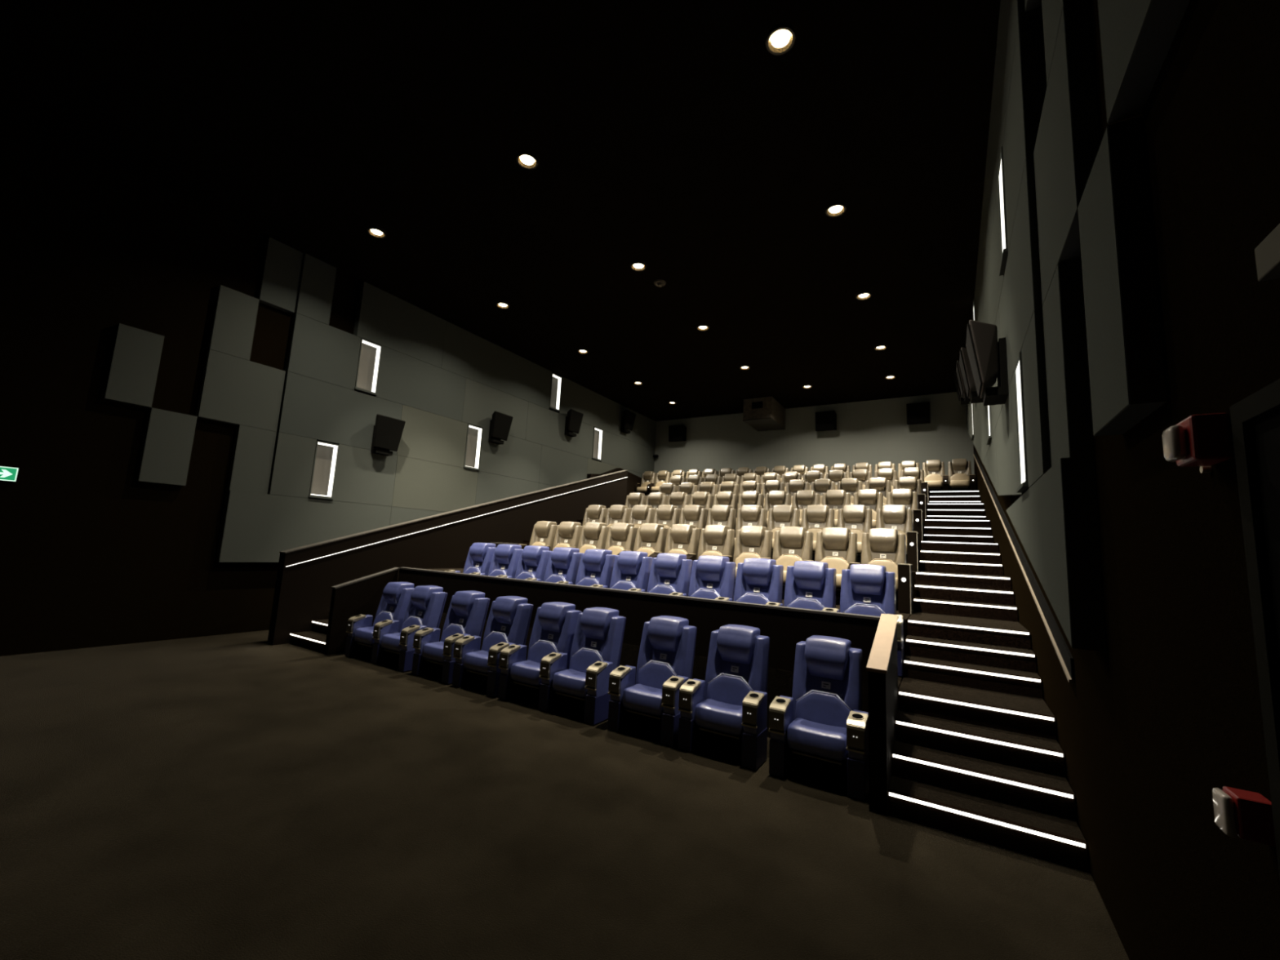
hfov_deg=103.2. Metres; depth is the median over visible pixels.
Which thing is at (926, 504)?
tier
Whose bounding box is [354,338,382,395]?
wall niche
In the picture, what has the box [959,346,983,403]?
wall speaker
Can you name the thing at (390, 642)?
seat cushion
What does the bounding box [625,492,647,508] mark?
seat
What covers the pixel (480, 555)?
seat
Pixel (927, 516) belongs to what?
step light
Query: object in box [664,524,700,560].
seat
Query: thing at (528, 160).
recessed light
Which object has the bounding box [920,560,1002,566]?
step light
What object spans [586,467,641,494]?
wall
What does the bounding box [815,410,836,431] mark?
wall speaker
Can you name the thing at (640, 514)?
seat
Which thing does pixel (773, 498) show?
seat
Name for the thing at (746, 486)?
seat
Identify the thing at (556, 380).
wall niche
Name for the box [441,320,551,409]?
acoustic panel
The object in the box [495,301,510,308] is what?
recessed light
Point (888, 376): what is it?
recessed light
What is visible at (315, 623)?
step light
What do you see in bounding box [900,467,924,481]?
seat
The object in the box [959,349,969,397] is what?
grille
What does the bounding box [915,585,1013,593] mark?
step light
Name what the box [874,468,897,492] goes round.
seat
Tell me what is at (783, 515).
seat
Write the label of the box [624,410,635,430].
grille
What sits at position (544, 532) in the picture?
seat
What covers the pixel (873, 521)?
seat cushion
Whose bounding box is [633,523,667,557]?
seat
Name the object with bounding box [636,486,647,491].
seat cushion
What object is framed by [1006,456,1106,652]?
acoustic panel
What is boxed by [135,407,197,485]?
acoustic panel
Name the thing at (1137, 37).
acoustic panel
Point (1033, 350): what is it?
acoustic panel
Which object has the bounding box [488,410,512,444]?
wall speaker
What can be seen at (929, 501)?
step light
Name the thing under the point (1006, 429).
acoustic panel
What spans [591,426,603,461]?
wall niche
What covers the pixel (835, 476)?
seat
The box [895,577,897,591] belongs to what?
seat cushion
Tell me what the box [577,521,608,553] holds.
seat
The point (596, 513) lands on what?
seat
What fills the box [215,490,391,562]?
acoustic panel
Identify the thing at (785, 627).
barrier
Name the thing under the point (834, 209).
recessed light
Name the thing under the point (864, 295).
recessed light
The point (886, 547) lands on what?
seat
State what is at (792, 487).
seat
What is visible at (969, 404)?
acoustic panel
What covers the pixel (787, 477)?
seat
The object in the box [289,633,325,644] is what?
step light
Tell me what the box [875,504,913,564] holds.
seat
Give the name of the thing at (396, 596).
seat
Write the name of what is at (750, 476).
seat
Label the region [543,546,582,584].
seat
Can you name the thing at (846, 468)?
seat
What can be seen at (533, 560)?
seat
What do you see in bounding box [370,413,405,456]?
wall speaker
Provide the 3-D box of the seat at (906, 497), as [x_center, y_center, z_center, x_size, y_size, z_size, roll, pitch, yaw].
[5.545,0.743,10.743,0.596,1.162,0.722,-2,-9,31]
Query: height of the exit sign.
0.200 m
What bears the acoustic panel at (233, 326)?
attached to the wall at (92, 555)
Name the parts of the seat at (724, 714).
panel, armrest, seat, seat plate, backrest, panel, armrest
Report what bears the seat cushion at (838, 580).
on the seat at (837, 547)
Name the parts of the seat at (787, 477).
backrest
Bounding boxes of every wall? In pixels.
[0,111,359,656]
[586,467,641,494]
[653,391,974,477]
[973,0,1279,959]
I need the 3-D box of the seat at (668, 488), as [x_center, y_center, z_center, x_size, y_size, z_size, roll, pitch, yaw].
[0.759,0.648,15.917,0.825,1.162,0.722,-2,-9,31]
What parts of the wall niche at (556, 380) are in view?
sill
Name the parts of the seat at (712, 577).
seat plate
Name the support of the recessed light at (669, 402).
in the ceiling
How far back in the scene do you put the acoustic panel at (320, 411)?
10.70 m
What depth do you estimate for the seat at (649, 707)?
5.44 m
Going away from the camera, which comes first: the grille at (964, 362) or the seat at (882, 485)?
the grille at (964, 362)
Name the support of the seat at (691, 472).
on the tier at (953, 493)
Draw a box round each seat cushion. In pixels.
[353,626,374,644]
[381,632,401,651]
[422,641,444,662]
[462,649,489,673]
[510,659,542,685]
[551,668,587,697]
[622,684,663,715]
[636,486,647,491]
[651,486,659,491]
[693,698,743,735]
[782,570,786,582]
[786,718,848,760]
[813,540,816,551]
[834,519,837,527]
[835,573,841,587]
[857,542,862,553]
[872,520,875,528]
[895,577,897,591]
[924,480,942,487]
[949,480,969,486]
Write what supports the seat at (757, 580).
on the tier at (780, 682)
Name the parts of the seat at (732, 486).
backrest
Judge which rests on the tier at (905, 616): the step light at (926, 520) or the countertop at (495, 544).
the countertop at (495, 544)
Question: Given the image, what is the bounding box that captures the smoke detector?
[653,279,666,287]
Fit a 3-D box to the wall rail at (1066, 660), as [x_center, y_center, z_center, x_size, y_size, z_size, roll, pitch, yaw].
[6.723,0.232,9.698,0.032,4.347,13.900,-2,-9,31]
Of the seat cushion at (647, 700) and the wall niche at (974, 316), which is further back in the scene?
the wall niche at (974, 316)
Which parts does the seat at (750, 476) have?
backrest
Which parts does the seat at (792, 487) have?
backrest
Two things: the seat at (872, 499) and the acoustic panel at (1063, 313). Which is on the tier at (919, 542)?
the seat at (872, 499)
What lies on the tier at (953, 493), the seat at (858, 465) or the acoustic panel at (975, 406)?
the seat at (858, 465)
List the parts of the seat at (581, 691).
panel, armrest, seat, seat plate, backrest, panel, armrest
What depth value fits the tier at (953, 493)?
14.02 m
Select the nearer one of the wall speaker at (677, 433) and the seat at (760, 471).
the seat at (760, 471)
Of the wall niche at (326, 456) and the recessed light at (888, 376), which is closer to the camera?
the wall niche at (326, 456)
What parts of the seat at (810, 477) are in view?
backrest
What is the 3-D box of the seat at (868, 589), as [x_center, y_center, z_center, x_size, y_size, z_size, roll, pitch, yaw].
[2.684,1.573,5.904,0.694,1.162,0.745,-2,-9,31]
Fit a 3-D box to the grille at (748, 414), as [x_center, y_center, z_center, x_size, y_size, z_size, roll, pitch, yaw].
[4.254,-2.398,18.423,1.000,0.300,0.023,-2,-9,31]
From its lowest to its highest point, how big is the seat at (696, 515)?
1.162 m
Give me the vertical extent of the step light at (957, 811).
0.024 m
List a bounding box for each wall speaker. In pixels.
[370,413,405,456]
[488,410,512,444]
[564,408,583,436]
[620,409,635,433]
[668,424,686,441]
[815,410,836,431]
[906,401,930,424]
[954,371,968,404]
[955,360,970,402]
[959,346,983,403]
[965,320,1008,405]
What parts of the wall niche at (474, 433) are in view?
sill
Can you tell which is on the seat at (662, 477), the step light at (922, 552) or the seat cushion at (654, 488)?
the seat cushion at (654, 488)
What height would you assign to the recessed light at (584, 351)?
0.045 m
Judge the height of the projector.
0.817 m
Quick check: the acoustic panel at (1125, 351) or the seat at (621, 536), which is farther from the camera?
the seat at (621, 536)
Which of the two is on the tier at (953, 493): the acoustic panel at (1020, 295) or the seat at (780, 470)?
the seat at (780, 470)
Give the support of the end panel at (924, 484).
on the tier at (926, 504)
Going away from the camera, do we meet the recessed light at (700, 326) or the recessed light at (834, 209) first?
the recessed light at (834, 209)
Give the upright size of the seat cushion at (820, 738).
0.198 m
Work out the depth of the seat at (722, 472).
19.14 m
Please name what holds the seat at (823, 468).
on the tier at (953, 493)
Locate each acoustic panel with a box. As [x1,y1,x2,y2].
[102,323,164,408]
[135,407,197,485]
[195,349,285,431]
[206,284,259,360]
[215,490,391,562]
[226,424,276,493]
[257,236,302,313]
[267,431,316,497]
[276,371,402,454]
[284,312,361,390]
[292,253,336,324]
[327,444,397,506]
[353,281,446,368]
[374,345,466,421]
[389,506,445,525]
[391,455,478,511]
[396,404,467,467]
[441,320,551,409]
[462,377,528,439]
[475,471,538,505]
[479,427,542,482]
[524,401,593,458]
[537,482,555,490]
[538,444,587,485]
[557,376,601,428]
[600,395,656,449]
[600,430,654,473]
[625,469,642,477]
[966,401,970,426]
[967,403,972,437]
[973,402,980,435]
[973,402,983,464]
[974,167,989,321]
[980,280,987,323]
[981,402,989,462]
[983,430,998,494]
[986,0,1041,248]
[986,188,1004,324]
[990,305,1003,437]
[995,373,1024,495]
[998,155,1042,387]
[1002,9,1046,251]
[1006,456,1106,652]
[1021,308,1051,488]
[1033,0,1099,305]
[1041,0,1075,85]
[1042,259,1093,466]
[1077,115,1166,435]
[1097,0,1190,124]
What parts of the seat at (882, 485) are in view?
backrest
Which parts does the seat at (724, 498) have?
backrest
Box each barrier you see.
[324,567,399,655]
[398,567,880,684]
[866,613,897,816]
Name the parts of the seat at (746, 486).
backrest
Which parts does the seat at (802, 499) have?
backrest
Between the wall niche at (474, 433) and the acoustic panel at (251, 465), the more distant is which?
the wall niche at (474, 433)
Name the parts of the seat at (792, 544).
seat, backrest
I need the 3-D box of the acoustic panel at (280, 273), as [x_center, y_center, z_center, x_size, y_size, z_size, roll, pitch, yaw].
[-7.126,-4.042,10.054,0.129,1.288,0.608,-2,-9,31]
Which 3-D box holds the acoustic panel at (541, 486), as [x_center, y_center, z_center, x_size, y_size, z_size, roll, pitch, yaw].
[-2.675,0.863,17.098,0.169,1.218,2.448,-2,-9,31]
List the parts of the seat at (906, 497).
backrest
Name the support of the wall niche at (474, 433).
attached to the wall at (92, 555)
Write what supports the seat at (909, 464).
on the tier at (953, 493)
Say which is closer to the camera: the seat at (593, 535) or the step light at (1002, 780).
the step light at (1002, 780)
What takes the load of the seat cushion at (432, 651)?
on the seat at (467, 612)
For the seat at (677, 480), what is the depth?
17.99 m
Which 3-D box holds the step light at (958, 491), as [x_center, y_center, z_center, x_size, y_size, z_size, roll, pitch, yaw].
[8.669,0.316,14.007,1.150,0.019,0.013,-2,-9,31]
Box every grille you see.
[492,412,512,439]
[568,409,583,433]
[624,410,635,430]
[668,425,682,440]
[743,408,770,419]
[954,373,959,400]
[955,361,963,397]
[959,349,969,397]
[965,323,982,397]
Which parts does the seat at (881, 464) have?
backrest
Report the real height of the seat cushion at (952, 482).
0.198 m
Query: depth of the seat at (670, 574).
7.41 m
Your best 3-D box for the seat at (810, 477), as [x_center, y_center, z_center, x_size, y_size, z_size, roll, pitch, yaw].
[5.283,0.274,15.433,0.688,1.162,0.722,-2,-9,31]
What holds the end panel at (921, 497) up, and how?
on the tier at (923, 520)
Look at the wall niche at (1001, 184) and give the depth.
5.51 m
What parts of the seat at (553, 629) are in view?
panel, armrest, seat, seat plate, backrest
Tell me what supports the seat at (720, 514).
on the tier at (913, 578)
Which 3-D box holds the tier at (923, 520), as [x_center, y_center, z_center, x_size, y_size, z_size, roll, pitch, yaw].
[3.148,2.500,13.695,8.030,2.848,1.883,-2,-9,31]
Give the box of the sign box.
[1254,223,1279,281]
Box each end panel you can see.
[897,563,912,613]
[906,531,919,571]
[912,509,923,541]
[917,493,926,519]
[921,481,928,503]
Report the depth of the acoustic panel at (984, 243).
8.24 m
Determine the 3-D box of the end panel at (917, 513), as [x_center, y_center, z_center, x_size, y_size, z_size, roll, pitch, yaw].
[5.646,0.945,10.286,0.156,0.652,0.494,-2,-9,31]
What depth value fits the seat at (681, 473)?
20.17 m
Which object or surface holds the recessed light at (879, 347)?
in the ceiling
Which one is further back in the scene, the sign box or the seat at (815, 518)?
the seat at (815, 518)
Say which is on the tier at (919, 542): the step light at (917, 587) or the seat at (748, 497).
the seat at (748, 497)
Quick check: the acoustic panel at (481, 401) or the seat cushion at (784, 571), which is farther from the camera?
the acoustic panel at (481, 401)
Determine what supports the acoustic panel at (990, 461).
attached to the wall at (1147, 727)
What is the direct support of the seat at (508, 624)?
on the floor
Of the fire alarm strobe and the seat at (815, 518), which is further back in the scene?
the seat at (815, 518)
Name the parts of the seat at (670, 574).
seat plate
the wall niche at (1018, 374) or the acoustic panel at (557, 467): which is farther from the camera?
the acoustic panel at (557, 467)
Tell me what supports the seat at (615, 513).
on the tier at (913, 578)
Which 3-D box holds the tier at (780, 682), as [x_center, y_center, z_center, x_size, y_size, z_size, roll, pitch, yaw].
[-0.639,2.558,7.462,8.030,0.712,1.330,-2,-9,31]
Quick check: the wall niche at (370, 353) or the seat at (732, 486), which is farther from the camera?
the seat at (732, 486)
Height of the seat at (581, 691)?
1.162 m
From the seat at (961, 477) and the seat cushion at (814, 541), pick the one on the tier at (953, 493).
the seat at (961, 477)
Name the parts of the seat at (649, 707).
panel, armrest, seat, seat plate, backrest, panel, armrest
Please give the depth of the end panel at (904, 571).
6.80 m
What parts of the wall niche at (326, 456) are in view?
sill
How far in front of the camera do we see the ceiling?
7.42 m
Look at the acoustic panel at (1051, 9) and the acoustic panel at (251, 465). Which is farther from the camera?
the acoustic panel at (251, 465)
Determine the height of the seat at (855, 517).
1.162 m
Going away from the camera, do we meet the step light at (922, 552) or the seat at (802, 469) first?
the step light at (922, 552)
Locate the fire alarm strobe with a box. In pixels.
[1161,413,1233,473]
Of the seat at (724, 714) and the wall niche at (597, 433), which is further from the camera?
the wall niche at (597, 433)
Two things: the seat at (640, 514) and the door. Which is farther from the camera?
the seat at (640, 514)
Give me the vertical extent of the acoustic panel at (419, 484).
1.218 m
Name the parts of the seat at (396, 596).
panel, armrest, seat, backrest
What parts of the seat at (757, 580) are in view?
seat plate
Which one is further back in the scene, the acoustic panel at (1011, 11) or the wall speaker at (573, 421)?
the wall speaker at (573, 421)
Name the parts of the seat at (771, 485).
backrest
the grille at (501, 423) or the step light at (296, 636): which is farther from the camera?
the grille at (501, 423)
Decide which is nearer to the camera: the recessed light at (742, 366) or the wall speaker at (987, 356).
the wall speaker at (987, 356)
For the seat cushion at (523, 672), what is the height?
0.198 m
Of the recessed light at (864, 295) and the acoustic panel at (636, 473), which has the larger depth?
the acoustic panel at (636, 473)
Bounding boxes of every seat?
[344,582,414,659]
[371,585,447,671]
[411,591,489,684]
[444,542,495,575]
[452,595,533,697]
[488,544,521,578]
[497,601,582,706]
[514,545,551,581]
[520,520,557,551]
[537,607,626,724]
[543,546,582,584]
[552,521,582,550]
[575,549,616,588]
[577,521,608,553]
[582,504,608,525]
[604,504,631,526]
[604,522,637,555]
[607,615,697,746]
[609,551,653,592]
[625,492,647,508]
[627,504,654,527]
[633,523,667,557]
[634,471,656,494]
[645,492,668,509]
[647,553,693,596]
[651,470,671,492]
[653,504,680,528]
[658,482,678,495]
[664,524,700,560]
[666,492,690,509]
[669,475,686,485]
[671,470,686,477]
[677,482,697,495]
[678,504,707,531]
[678,624,769,770]
[685,469,702,478]
[685,475,703,485]
[688,491,714,511]
[688,555,736,600]
[697,481,718,498]
[697,524,735,562]
[702,468,718,478]
[703,474,722,489]
[706,504,737,530]
[712,491,737,515]
[717,481,739,498]
[718,467,735,479]
[721,473,740,492]
[733,504,767,556]
[733,525,773,591]
[733,558,783,606]
[735,467,752,481]
[735,490,764,524]
[736,480,761,516]
[737,472,759,500]
[753,466,770,483]
[760,472,780,493]
[761,480,785,508]
[764,490,791,529]
[766,504,799,559]
[768,635,868,800]
[771,466,789,481]
[772,526,813,599]
[781,471,801,491]
[783,560,839,612]
[786,479,809,505]
[790,465,808,479]
[791,489,820,526]
[800,504,835,561]
[803,471,824,489]
[810,464,829,479]
[810,479,835,505]
[814,527,860,604]
[822,489,850,527]
[826,470,847,489]
[831,463,849,478]
[836,504,872,564]
[837,478,862,505]
[840,564,904,676]
[848,469,871,489]
[852,462,873,477]
[853,488,883,528]
[861,528,906,610]
[865,477,891,505]
[874,462,897,479]
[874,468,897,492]
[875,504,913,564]
[886,488,918,524]
[894,476,921,493]
[897,460,919,479]
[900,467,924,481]
[922,459,948,491]
[947,458,976,491]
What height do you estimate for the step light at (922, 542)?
0.017 m
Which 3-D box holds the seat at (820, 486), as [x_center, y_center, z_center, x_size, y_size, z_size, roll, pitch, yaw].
[4.854,0.526,13.428,0.688,1.162,0.722,-2,-9,31]
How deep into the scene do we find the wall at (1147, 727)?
1.80 m
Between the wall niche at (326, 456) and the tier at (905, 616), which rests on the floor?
the tier at (905, 616)
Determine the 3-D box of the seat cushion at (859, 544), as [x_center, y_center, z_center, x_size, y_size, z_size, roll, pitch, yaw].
[3.869,1.235,9.294,0.507,0.198,0.437,-2,-9,31]
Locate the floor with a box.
[0,630,1128,959]
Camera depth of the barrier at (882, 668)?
4.03 m
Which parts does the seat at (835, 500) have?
backrest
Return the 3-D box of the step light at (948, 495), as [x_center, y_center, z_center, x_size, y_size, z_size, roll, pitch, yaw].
[8.482,0.444,13.693,1.150,0.017,0.013,-2,-9,31]
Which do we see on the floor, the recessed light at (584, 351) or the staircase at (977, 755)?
the staircase at (977, 755)
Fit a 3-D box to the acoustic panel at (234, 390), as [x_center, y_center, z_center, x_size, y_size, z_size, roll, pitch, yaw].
[-7.409,-1.628,9.470,0.129,1.228,1.218,-2,-9,31]
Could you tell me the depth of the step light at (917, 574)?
7.39 m
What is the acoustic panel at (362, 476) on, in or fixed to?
attached to the wall at (92, 555)
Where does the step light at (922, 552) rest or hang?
attached to the staircase at (977, 755)
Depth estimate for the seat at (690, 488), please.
15.63 m
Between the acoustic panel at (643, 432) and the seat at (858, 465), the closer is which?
the seat at (858, 465)
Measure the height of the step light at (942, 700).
0.024 m
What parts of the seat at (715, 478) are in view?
backrest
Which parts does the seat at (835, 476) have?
backrest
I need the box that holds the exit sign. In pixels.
[0,466,18,481]
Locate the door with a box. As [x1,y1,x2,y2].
[1229,378,1279,879]
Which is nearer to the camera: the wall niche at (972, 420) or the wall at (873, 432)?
the wall niche at (972, 420)
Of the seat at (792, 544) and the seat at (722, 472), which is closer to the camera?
the seat at (792, 544)
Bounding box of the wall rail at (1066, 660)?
[973,449,1075,684]
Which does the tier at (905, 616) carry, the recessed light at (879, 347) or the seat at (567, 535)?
the seat at (567, 535)
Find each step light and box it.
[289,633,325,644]
[311,621,328,626]
[888,792,1085,848]
[893,754,1073,798]
[896,720,1062,756]
[898,691,1053,720]
[904,660,1040,682]
[906,639,1034,657]
[907,619,1029,635]
[913,599,1016,609]
[915,572,1009,579]
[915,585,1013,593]
[920,550,999,555]
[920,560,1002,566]
[921,541,997,544]
[924,519,989,521]
[924,526,991,528]
[924,534,992,537]
[927,509,984,510]
[927,515,985,516]
[928,501,980,502]
[928,503,983,504]
[929,490,978,492]
[929,495,979,497]
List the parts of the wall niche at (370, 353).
sill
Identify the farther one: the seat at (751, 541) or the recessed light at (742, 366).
the recessed light at (742, 366)
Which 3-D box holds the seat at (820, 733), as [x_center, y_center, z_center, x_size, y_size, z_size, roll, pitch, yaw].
[1.681,2.075,4.648,0.792,1.162,0.745,-2,-9,31]
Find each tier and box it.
[438,613,903,737]
[626,490,979,503]
[733,597,913,656]
[736,516,924,534]
[911,570,919,608]
[918,541,920,568]
[925,503,927,518]
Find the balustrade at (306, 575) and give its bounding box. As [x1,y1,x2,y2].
[266,470,627,645]
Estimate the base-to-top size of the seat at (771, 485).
1.162 m
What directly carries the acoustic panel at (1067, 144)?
attached to the wall at (1147, 727)
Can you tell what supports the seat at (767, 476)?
on the tier at (926, 504)
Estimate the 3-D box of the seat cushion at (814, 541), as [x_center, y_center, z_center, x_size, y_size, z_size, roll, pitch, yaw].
[3.293,1.252,9.645,0.507,0.198,0.437,-2,-9,31]
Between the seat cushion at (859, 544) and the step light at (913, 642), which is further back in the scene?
the seat cushion at (859, 544)
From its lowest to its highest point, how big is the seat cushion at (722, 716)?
0.198 m
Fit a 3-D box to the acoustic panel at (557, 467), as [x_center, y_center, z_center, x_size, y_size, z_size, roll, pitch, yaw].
[-2.614,-0.350,17.259,0.169,1.228,2.448,-2,-9,31]
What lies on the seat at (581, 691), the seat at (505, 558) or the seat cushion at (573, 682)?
the seat cushion at (573, 682)
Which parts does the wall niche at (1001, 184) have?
sill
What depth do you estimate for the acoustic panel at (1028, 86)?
4.00 m
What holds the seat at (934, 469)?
on the tier at (953, 493)
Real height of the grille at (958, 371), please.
0.674 m
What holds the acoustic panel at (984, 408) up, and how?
attached to the wall at (1147, 727)
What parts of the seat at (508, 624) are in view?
panel, armrest, seat, panel, armrest, seat plate, backrest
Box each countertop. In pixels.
[490,542,523,547]
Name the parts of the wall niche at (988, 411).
sill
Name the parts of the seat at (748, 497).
backrest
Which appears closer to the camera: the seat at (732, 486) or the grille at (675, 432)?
the seat at (732, 486)
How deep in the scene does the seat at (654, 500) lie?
13.98 m
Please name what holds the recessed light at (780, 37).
in the ceiling
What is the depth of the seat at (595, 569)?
8.10 m
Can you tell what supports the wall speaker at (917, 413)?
attached to the wall at (873, 432)
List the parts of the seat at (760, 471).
backrest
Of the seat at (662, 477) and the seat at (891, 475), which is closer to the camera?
the seat at (891, 475)
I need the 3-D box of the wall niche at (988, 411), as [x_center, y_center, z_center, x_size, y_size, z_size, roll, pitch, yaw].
[5.451,-1.190,7.821,0.187,1.200,0.530,-2,-9,31]
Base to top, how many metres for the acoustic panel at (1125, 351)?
1.218 m
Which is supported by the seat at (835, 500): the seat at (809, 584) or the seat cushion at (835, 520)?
the seat cushion at (835, 520)
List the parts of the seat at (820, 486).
backrest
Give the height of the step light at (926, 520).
0.017 m
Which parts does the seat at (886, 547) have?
seat plate, backrest, seat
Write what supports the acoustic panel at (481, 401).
attached to the wall at (92, 555)
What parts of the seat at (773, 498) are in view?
backrest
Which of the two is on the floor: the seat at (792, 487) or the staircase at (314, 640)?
the staircase at (314, 640)
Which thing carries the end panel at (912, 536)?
on the tier at (913, 578)
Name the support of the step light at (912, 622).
attached to the staircase at (977, 755)
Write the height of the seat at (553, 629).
1.162 m
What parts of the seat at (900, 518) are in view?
backrest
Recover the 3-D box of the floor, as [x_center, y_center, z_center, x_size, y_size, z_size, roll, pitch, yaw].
[-0.421,3.325,9.304,12.590,0.300,22.800,-2,-9,31]
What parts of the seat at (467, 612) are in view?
panel, armrest, seat, panel, armrest, backrest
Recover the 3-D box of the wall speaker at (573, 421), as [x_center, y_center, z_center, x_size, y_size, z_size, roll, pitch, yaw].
[-2.297,-1.931,17.355,0.344,0.835,0.699,-2,-9,31]
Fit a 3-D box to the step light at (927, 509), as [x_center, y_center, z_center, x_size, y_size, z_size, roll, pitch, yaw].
[7.481,0.712,12.033,1.150,0.017,0.013,-2,-9,31]
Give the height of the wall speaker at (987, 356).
0.835 m
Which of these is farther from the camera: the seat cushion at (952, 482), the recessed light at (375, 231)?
the seat cushion at (952, 482)
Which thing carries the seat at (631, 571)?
on the tier at (780, 682)
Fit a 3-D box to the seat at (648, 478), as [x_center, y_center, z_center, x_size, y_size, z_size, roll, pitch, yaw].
[0.242,0.193,20.809,0.825,1.162,0.722,-2,-9,31]
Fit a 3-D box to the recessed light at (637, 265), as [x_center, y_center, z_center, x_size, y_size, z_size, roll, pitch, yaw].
[-0.030,-4.300,10.197,0.330,0.045,0.330,-2,-9,31]
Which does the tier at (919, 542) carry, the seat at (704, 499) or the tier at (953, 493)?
the seat at (704, 499)
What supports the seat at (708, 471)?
on the tier at (953, 493)
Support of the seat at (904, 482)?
on the tier at (923, 520)
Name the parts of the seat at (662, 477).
backrest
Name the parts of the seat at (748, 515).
backrest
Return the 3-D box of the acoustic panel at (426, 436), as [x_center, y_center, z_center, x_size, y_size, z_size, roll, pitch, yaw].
[-5.276,-1.062,12.914,0.169,1.228,1.938,-2,-9,31]
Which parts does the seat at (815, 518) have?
seat, backrest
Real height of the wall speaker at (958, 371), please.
0.836 m
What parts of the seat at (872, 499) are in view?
backrest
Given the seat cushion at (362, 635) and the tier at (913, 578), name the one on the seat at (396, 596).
the seat cushion at (362, 635)
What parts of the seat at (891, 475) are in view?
backrest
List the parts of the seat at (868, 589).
seat plate, backrest, armrest, panel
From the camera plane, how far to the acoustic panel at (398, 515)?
12.15 m
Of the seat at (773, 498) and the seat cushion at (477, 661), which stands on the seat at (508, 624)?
the seat cushion at (477, 661)
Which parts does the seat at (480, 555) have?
backrest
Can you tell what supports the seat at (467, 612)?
on the floor
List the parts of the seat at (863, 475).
backrest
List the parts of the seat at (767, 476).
backrest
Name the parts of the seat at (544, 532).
backrest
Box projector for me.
[742,395,785,431]
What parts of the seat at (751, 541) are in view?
backrest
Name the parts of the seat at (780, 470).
backrest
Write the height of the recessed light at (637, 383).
0.045 m
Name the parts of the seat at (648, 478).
armrest, backrest, armrest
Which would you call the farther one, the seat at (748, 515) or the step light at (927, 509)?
the step light at (927, 509)
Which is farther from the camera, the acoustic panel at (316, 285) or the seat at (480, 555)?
the acoustic panel at (316, 285)
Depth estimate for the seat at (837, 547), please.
7.86 m
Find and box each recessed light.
[367,225,386,238]
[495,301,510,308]
[515,150,538,169]
[577,348,588,354]
[630,260,646,271]
[633,380,643,385]
[667,400,676,404]
[696,324,709,330]
[739,364,750,369]
[764,22,795,54]
[802,384,812,388]
[825,201,846,217]
[855,290,871,300]
[873,344,887,350]
[884,374,896,379]
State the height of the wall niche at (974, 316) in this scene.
1.180 m
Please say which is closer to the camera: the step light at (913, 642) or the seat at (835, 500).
the step light at (913, 642)
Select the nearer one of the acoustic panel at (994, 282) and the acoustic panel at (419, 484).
the acoustic panel at (994, 282)
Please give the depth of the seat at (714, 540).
8.93 m
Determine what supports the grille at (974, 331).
attached to the wall speaker at (987, 356)
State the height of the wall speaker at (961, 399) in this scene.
0.836 m
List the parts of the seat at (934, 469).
backrest, seat, armrest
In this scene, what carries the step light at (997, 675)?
attached to the staircase at (977, 755)
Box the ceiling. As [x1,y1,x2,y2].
[0,0,1000,421]
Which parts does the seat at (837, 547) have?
seat plate, backrest, seat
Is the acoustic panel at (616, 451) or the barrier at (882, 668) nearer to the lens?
the barrier at (882, 668)
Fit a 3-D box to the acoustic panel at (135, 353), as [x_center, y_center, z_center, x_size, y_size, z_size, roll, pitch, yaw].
[-8.182,-1.835,8.208,0.129,1.228,0.548,-2,-9,31]
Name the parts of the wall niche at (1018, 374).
sill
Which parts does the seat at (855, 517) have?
backrest, seat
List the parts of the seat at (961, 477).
seat, backrest, armrest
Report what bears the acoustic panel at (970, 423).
attached to the wall at (1147, 727)
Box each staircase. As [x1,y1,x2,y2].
[288,503,625,653]
[887,490,1088,872]
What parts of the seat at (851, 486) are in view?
backrest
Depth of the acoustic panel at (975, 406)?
11.55 m
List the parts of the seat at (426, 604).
panel, armrest, seat, panel, armrest, backrest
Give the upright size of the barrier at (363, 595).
1.360 m
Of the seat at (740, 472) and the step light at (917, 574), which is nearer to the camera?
the step light at (917, 574)
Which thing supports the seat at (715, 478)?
on the tier at (926, 504)
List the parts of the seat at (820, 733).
panel, armrest, seat, seat plate, backrest, armrest, panel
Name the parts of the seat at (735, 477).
backrest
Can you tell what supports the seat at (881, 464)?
on the tier at (953, 493)
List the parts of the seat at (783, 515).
backrest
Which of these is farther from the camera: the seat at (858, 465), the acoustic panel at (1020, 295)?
the seat at (858, 465)
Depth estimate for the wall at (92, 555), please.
7.94 m
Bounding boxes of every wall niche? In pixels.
[308,440,339,499]
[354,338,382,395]
[463,424,483,471]
[549,373,561,412]
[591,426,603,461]
[971,403,973,440]
[973,298,975,320]
[986,405,991,444]
[997,146,1008,275]
[1013,352,1028,493]
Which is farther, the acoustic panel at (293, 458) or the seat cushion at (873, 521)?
the seat cushion at (873, 521)
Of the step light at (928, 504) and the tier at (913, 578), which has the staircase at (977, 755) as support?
the step light at (928, 504)

